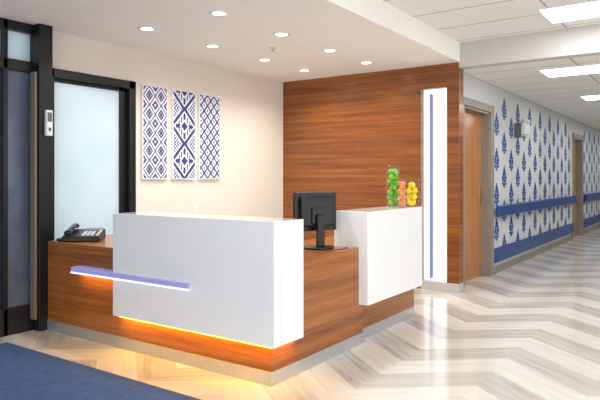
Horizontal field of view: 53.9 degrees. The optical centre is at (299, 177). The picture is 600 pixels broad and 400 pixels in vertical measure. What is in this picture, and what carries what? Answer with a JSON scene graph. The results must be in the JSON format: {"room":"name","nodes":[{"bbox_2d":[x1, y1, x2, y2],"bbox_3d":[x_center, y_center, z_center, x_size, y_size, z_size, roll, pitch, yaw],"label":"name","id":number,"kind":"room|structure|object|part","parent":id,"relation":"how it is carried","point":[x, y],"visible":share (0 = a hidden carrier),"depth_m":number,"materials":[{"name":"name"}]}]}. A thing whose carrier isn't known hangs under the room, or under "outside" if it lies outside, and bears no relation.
{"room":"hospital interior","nodes":[
{"label":"hospital interior","id":0,"kind":"room"},
{"bbox_2d":[53,31,282,217],"bbox_3d":[-1.251,-0.005,6.715,0.120,2.610,3.700,0,0,35],"label":"wall","id":1,"kind":"structure","parent":0,"point":[250,183],"depth_m":6.99,"materials":[{"name":"beige paint"}]},
{"bbox_2d":[141,84,166,178],"bbox_3d":[-1.527,-0.475,6.188,0.028,0.980,0.340,0,0,35],"label":"canvas","id":2,"kind":"object","parent":1,"relation":"attached to","point":[153,98],"visible":1,"depth_m":6.16},
{"bbox_2d":[171,89,195,178],"bbox_3d":[-1.288,-0.475,6.531,0.028,0.980,0.345,0,0,35],"label":"canvas","id":3,"kind":"object","parent":1,"relation":"attached to","point":[183,103],"visible":1,"depth_m":6.51},
{"bbox_2d":[193,203,198,212],"bbox_3d":[-1.180,0.340,6.702,0.013,0.120,0.080,0,0,35],"label":"light switch","id":4,"kind":"object","parent":1,"relation":"attached to","point":[195,205],"visible":1,"depth_m":6.70,"materials":[{"name":"white plastic"}]},
{"bbox_2d":[198,93,219,178],"bbox_3d":[-1.057,-0.475,6.863,0.028,0.980,0.345,0,0,35],"label":"canvas","id":5,"kind":"object","parent":1,"relation":"attached to","point":[208,105],"visible":1,"depth_m":6.84},
{"bbox_2d":[0,0,457,81],"bbox_3d":[-1.662,-1.460,3.987,2.620,0.300,8.650,0,0,35],"label":"ceiling","id":6,"kind":"structure","parent":0,"point":[183,30],"depth_m":5.35,"materials":[{"name":"paint"}]},
{"bbox_2d":[138,26,155,30],"bbox_3d":[-1.340,-1.306,5.169,0.160,0.008,0.160,0,0,35],"label":"recessed light","id":7,"kind":"object","parent":6,"relation":"attached to","point":[143,28],"visible":1,"depth_m":5.15,"materials":[{"name":"white plastic"}]},
{"bbox_2d":[205,44,220,47],"bbox_3d":[-0.866,-1.306,5.851,0.160,0.008,0.160,0,0,35],"label":"recessed light","id":8,"kind":"object","parent":6,"relation":"attached to","point":[207,45],"visible":1,"depth_m":5.84,"materials":[{"name":"white plastic"}]},
{"bbox_2d":[209,10,228,15],"bbox_3d":[-0.642,-1.306,4.684,0.160,0.008,0.160,0,0,35],"label":"recessed light","id":9,"kind":"object","parent":6,"relation":"attached to","point":[214,12],"visible":1,"depth_m":4.67,"materials":[{"name":"white plastic"}]},
{"bbox_2d":[257,58,271,61],"bbox_3d":[-0.392,-1.306,6.532,0.160,0.008,0.160,0,0,35],"label":"recessed light","id":10,"kind":"object","parent":6,"relation":"attached to","point":[260,59],"visible":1,"depth_m":6.50,"materials":[{"name":"white plastic"}]},
{"bbox_2d":[273,32,289,36],"bbox_3d":[-0.168,-1.306,5.365,0.160,0.008,0.160,0,0,35],"label":"recessed light","id":11,"kind":"object","parent":6,"relation":"attached to","point":[280,34],"visible":1,"depth_m":5.36,"materials":[{"name":"white plastic"}]},
{"bbox_2d":[298,69,310,71],"bbox_3d":[0.053,-1.306,7.173,0.160,0.008,0.160,0,0,35],"label":"recessed light","id":12,"kind":"object","parent":6,"relation":"attached to","point":[300,70],"visible":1,"depth_m":7.17,"materials":[{"name":"white plastic"}]},
{"bbox_2d":[322,48,336,51],"bbox_3d":[0.306,-1.306,6.047,0.160,0.008,0.160,0,0,35],"label":"recessed light","id":13,"kind":"object","parent":6,"relation":"attached to","point":[329,49],"visible":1,"depth_m":6.04,"materials":[{"name":"white plastic"}]},
{"bbox_2d":[359,61,372,63],"bbox_3d":[0.751,-1.306,6.688,0.160,0.008,0.160,0,0,35],"label":"recessed light","id":14,"kind":"object","parent":6,"relation":"attached to","point":[361,62],"visible":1,"depth_m":6.67,"materials":[{"name":"white plastic"}]},
{"bbox_2d":[326,0,459,61],"bbox_3d":[-0.624,-1.420,3.174,0.012,0.220,8.500,0,0,35],"label":"fascia","id":15,"kind":"object","parent":6,"relation":"attached to","point":[379,12],"visible":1,"depth_m":5.42,"materials":[{"name":"white paint"}]},
{"bbox_2d":[0,227,599,399],"bbox_3d":[4.231,1.350,8.629,7.300,0.100,23.000,0,0,35],"label":"floor","id":16,"kind":"structure","parent":0,"point":[529,329],"depth_m":4.42,"materials":[{"name":"tile"}]},
{"bbox_2d":[0,17,52,336],"bbox_3d":[-3.650,-0.005,3.124,0.240,2.610,4.965,0,0,35],"label":"frame","id":17,"kind":"object","parent":16,"relation":"on","point":[13,320],"visible":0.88,"depth_m":5.00,"materials":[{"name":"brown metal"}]},
{"bbox_2d":[8,70,29,307],"bbox_3d":[-3.706,0.090,3.087,0.010,1.980,4.840,0,0,35],"label":"pane","id":18,"kind":"object","parent":17,"relation":"attached to","point":[18,82],"visible":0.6,"depth_m":4.99,"materials":[{"name":"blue glass"}]},
{"bbox_2d":[8,30,29,61],"bbox_3d":[-3.706,-1.110,3.087,0.010,0.240,4.840,0,0,35],"label":"pane","id":19,"kind":"object","parent":17,"relation":"attached to","point":[18,43],"visible":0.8,"depth_m":4.99,"materials":[{"name":"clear glass"}]},
{"bbox_2d":[30,72,36,319],"bbox_3d":[-2.261,0.150,5.009,0.070,2.100,0.025,0,0,35],"label":"door handle","id":20,"kind":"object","parent":17,"relation":"attached to","point":[33,75],"depth_m":4.99,"materials":[{"name":"metal"}]},
{"bbox_2d":[45,110,52,135],"bbox_3d":[-2.146,-0.470,5.041,0.042,0.220,0.060,0,0,35],"label":"intercom","id":21,"kind":"object","parent":17,"relation":"attached to","point":[48,113],"visible":1,"depth_m":5.02,"materials":[{"name":"white plastic"}]},
{"bbox_2d":[48,112,51,121],"bbox_3d":[-2.133,-0.520,5.032,0.007,0.080,0.040,0,0,35],"label":"speaker grille","id":22,"kind":"object","parent":21,"relation":"attached to","point":[49,113],"depth_m":5.03,"materials":[{"name":"grey plastic"}]},
{"bbox_2d":[53,68,135,239],"bbox_3d":[-1.998,0.165,5.596,0.170,2.270,0.970,0,0,35],"label":"frame","id":23,"kind":"object","parent":16,"relation":"on","point":[127,89],"visible":0.32,"depth_m":5.88,"materials":[{"name":"brown metal"}]},
{"bbox_2d":[54,82,118,239],"bbox_3d":[-2.008,0.125,5.561,0.015,1.990,0.740,0,0,35],"label":"pane","id":24,"kind":"object","parent":23,"relation":"attached to","point":[86,119],"visible":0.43,"depth_m":5.53,"materials":[{"name":"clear glass"}]},
{"bbox_2d":[0,342,200,399],"bbox_3d":[-1.422,1.296,1.415,5.150,0.008,4.300,0,0,35],"label":"carpet","id":25,"kind":"object","parent":16,"relation":"on","point":[25,373],"visible":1,"depth_m":3.73,"materials":[{"name":"blue carpet"}]},
{"bbox_2d":[47,206,421,386],"bbox_3d":[-0.544,0.781,5.258,2.565,1.038,2.387,0,0,35],"label":"reception desk","id":26,"kind":"object","parent":16,"relation":"on","point":[241,297],"visible":0.91,"depth_m":4.17,"materials":[{"name":"brown wood"}]},
{"bbox_2d":[56,223,105,241],"bbox_3d":[-1.895,0.469,5.083,0.373,0.141,0.273,0,0,-5],"label":"desk telephone","id":27,"kind":"object","parent":26,"relation":"on","point":[90,234],"visible":1,"depth_m":5.01,"materials":[{"name":"black plastic"}]},
{"bbox_3d":[-2.022,0.526,5.034,0.109,0.024,0.199,0,0,-5],"label":"coiled cord","id":28,"kind":"part","parent":27,"relation":"part of","materials":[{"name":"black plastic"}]},
{"bbox_2d":[53,234,348,256],"bbox_3d":[-0.559,0.556,5.333,2.455,0.028,2.220,0,0,35],"label":"countertop","id":29,"kind":"structure","parent":26,"relation":"on","point":[108,241],"depth_m":4.81,"materials":[{"name":"brown wood"}]},
{"bbox_2d":[113,211,303,348],"bbox_3d":[-0.692,0.650,4.133,1.525,0.768,0.318,0,0,35],"label":"panel","id":30,"kind":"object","parent":26,"relation":"on","point":[244,275],"depth_m":3.85,"materials":[{"name":"white paint"}]},
{"bbox_3d":[-0.546,1.256,5.320,2.491,0.087,2.286,0,0,35],"label":"kick plate","id":31,"kind":"part","parent":26,"relation":"part of","materials":[{"name":"metal"}]},
{"bbox_2d":[293,192,335,249],"bbox_3d":[0.145,0.324,4.542,0.400,0.430,0.208,0,0,-35],"label":"computer monitor","id":32,"kind":"object","parent":26,"relation":"on","point":[317,210],"visible":0.9,"depth_m":4.51,"materials":[{"name":"black plastic"}]},
{"bbox_2d":[334,206,421,305],"bbox_3d":[0.697,0.624,5.063,0.305,0.724,1.050,0,0,35],"label":"countertop","id":33,"kind":"structure","parent":26,"relation":"on","point":[388,239],"depth_m":4.78,"materials":[{"name":"white paint"}]},
{"bbox_2d":[387,169,398,205],"bbox_3d":[0.852,0.075,5.387,0.124,0.372,0.124,0,0,35],"label":"vase","id":34,"kind":"object","parent":26,"relation":"on","point":[393,181],"visible":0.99,"depth_m":5.36,"materials":[{"name":"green glass"}]},
{"bbox_2d":[398,179,406,206],"bbox_3d":[0.904,0.136,5.217,0.084,0.252,0.084,0,0,35],"label":"vase","id":35,"kind":"object","parent":26,"relation":"on","point":[401,190],"visible":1,"depth_m":5.20,"materials":[{"name":"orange glass"}]},
{"bbox_2d":[406,182,417,205],"bbox_3d":[1.018,0.136,5.381,0.138,0.252,0.138,0,0,35],"label":"vase","id":36,"kind":"object","parent":26,"relation":"on","point":[411,201],"visible":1,"depth_m":5.35,"materials":[{"name":"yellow glass"}]},
{"bbox_2d":[283,141,423,288],"bbox_3d":[0.636,0.432,7.565,2.010,1.735,0.150,0,0,35],"label":"wall panel","id":37,"kind":"object","parent":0,"point":[358,174],"visible":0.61,"depth_m":7.45,"materials":[{"name":"brown wood"}]},
{"bbox_2d":[283,67,423,145],"bbox_3d":[0.636,-0.875,7.565,2.010,0.871,0.150,0,0,35],"label":"wall panel","id":38,"kind":"object","parent":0,"point":[388,105],"visible":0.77,"depth_m":7.43,"materials":[{"name":"brown wood"}]},
{"bbox_2d":[421,64,446,89],"bbox_3d":[1.592,-1.175,6.901,0.317,0.270,0.150,0,0,35],"label":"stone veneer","id":39,"kind":"object","parent":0,"point":[433,77],"visible":0.76,"depth_m":6.84,"materials":[{"name":"brown wood"}]},
{"bbox_2d":[424,88,446,280],"bbox_3d":[1.594,0.080,6.905,0.317,2.240,0.100,0,0,35],"label":"wall panel","id":40,"kind":"object","parent":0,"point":[435,101],"visible":0.96,"depth_m":6.91,"materials":[{"name":"white plastic"}]},
{"bbox_2d":[421,279,462,292],"bbox_3d":[1.649,1.250,6.858,0.460,0.100,0.154,0,0,35],"label":"baseboard","id":41,"kind":"structure","parent":0,"point":[436,285],"depth_m":6.79,"materials":[{"name":"plastic"}]},
{"bbox_2d":[447,62,462,283],"bbox_3d":[1.780,-0.055,6.770,0.143,2.510,0.150,0,0,35],"label":"veneer edge","id":42,"kind":"object","parent":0,"point":[454,73],"visible":0.89,"depth_m":6.71,"materials":[{"name":"brown wood"}]},
{"bbox_2d":[383,0,599,41],"bbox_3d":[1.236,-1.570,1.881,4.518,0.080,8.500,0,0,35],"label":"ceiling","id":43,"kind":"structure","parent":0,"point":[460,20],"depth_m":5.59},
{"bbox_2d":[459,24,599,68],"bbox_3d":[3.699,-1.430,5.436,4.530,0.360,0.150,0,0,35],"label":"bulkhead","id":44,"kind":"object","parent":43,"relation":"attached to","point":[581,41],"visible":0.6,"depth_m":6.22,"materials":[{"name":"paint"}]},
{"bbox_2d":[535,0,599,23],"bbox_3d":[2.792,-1.524,5.244,1.200,0.012,0.600,0,0,35],"label":"recessed light","id":45,"kind":"object","parent":43,"relation":"in","point":[590,9],"visible":1,"depth_m":5.43,"materials":[{"name":"white plastic"}]},
{"bbox_2d":[463,73,599,266],"bbox_3d":[5.848,0.025,12.741,0.142,2.550,14.400,0,0,35],"label":"wall","id":46,"kind":"structure","parent":0,"point":[537,165],"depth_m":9.77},
{"bbox_2d":[465,111,480,281],"bbox_3d":[2.115,0.226,7.463,0.045,2.132,0.970,0,0,35],"label":"leaf","id":47,"kind":"object","parent":46,"relation":"attached to","point":[472,120],"visible":0.55,"depth_m":7.56,"materials":[{"name":"brown wood"}]},
{"bbox_2d":[479,186,484,204],"bbox_3d":[2.373,0.225,7.734,0.070,0.250,0.150,0,0,35],"label":"door handle","id":48,"kind":"object","parent":47,"relation":"attached to","point":[480,197],"depth_m":7.76,"materials":[{"name":"gold metal"}]},
{"bbox_2d":[463,96,493,288],"bbox_3d":[2.184,0.170,7.451,0.173,2.260,1.230,0,0,35],"label":"frame","id":49,"kind":"object","parent":46,"relation":"attached to","point":[486,111],"visible":0.64,"depth_m":7.81,"materials":[{"name":"beige paint"}]},
{"bbox_2d":[514,119,529,137],"bbox_3d":[3.377,-0.749,8.948,0.133,0.298,0.450,0,0,35],"label":"emergency light","id":50,"kind":"object","parent":46,"relation":"attached to","point":[523,128],"visible":1,"depth_m":8.87,"materials":[{"name":"white plastic"}]},
{"bbox_3d":[3.241,-0.710,8.781,0.100,0.220,0.020,0,0,35],"label":"sign blade","id":51,"kind":"part","parent":50,"relation":"part of","materials":[{"name":"grey plastic"}]},
{"bbox_2d":[494,223,573,263],"bbox_3d":[4.198,1.050,10.211,0.039,0.200,5.580,0,0,35],"label":"rail","id":52,"kind":"object","parent":46,"relation":"attached to","point":[501,253],"depth_m":9.41,"materials":[{"name":"blue plastic"}]},
{"bbox_2d":[496,196,575,216],"bbox_3d":[4.216,0.448,10.197,0.085,0.155,5.540,0,0,35],"label":"handrail","id":53,"kind":"object","parent":46,"relation":"attached to","point":[515,208],"visible":1,"depth_m":9.31,"materials":[{"name":"blue plastic"}]},
{"bbox_2d":[494,98,598,245],"bbox_3d":[5.775,-0.017,12.512,0.001,2.263,13.941,0,0,35],"label":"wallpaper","id":54,"kind":"structure","parent":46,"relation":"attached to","point":[504,116],"depth_m":9.82},
{"bbox_2d":[494,223,599,273],"bbox_3d":[6.304,1.250,13.265,0.012,0.100,13.020,0,0,35],"label":"baseboard","id":55,"kind":"structure","parent":46,"relation":"attached to","point":[510,263],"depth_m":9.77,"materials":[{"name":"beige paint"}]},
{"bbox_2d":[574,141,575,234],"bbox_3d":[6.004,0.226,13.059,0.045,2.132,0.940,0,0,35],"label":"leaf","id":56,"kind":"object","parent":46,"relation":"attached to","point":[574,141],"visible":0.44,"depth_m":13.30,"materials":[{"name":"brown wood"}]},
{"bbox_2d":[572,133,583,238],"bbox_3d":[6.074,0.170,13.047,0.173,2.260,1.200,0,0,35],"label":"frame","id":57,"kind":"object","parent":46,"relation":"attached to","point":[579,139],"visible":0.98,"depth_m":13.39,"materials":[{"name":"beige paint"}]},
{"bbox_2d":[584,192,599,200],"bbox_3d":[8.254,0.448,16.007,0.085,0.155,6.090,0,0,35],"label":"handrail","id":58,"kind":"object","parent":46,"relation":"attached to","point":[591,196],"visible":0.93,"depth_m":14.12,"materials":[{"name":"blue plastic"}]},
{"bbox_2d":[584,214,599,227],"bbox_3d":[8.230,1.050,16.012,0.039,0.200,6.110,0,0,35],"label":"rail","id":59,"kind":"object","parent":46,"relation":"attached to","point":[589,221],"depth_m":14.33,"materials":[{"name":"blue plastic"}]},
{"bbox_2d":[463,55,599,130],"bbox_3d":[7.808,-1.300,11.409,4.600,0.100,14.350,0,0,35],"label":"ceiling","id":60,"kind":"structure","parent":0,"point":[560,95],"depth_m":7.97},
{"bbox_2d":[536,63,599,77],"bbox_3d":[3.390,-1.244,6.717,1.200,0.012,0.600,0,0,35],"label":"recessed light","id":61,"kind":"object","parent":60,"relation":"in","point":[591,68],"visible":1,"depth_m":6.82,"materials":[{"name":"white plastic"}]},
{"bbox_2d":[578,94,599,100],"bbox_3d":[4.902,-1.244,8.893,1.200,0.012,0.600,0,0,35],"label":"recessed light","id":62,"kind":"object","parent":60,"relation":"in","point":[586,97],"visible":1,"depth_m":9.11,"materials":[{"name":"white plastic"}]},
{"bbox_2d":[582,95,599,99],"bbox_3d":[4.902,-1.246,8.893,1.140,0.006,0.540,0,0,35],"label":"diffuser","id":63,"kind":"object","parent":62,"relation":"attached to","point":[587,97],"depth_m":9.11,"materials":[{"name":"white plastic"}]}
]}

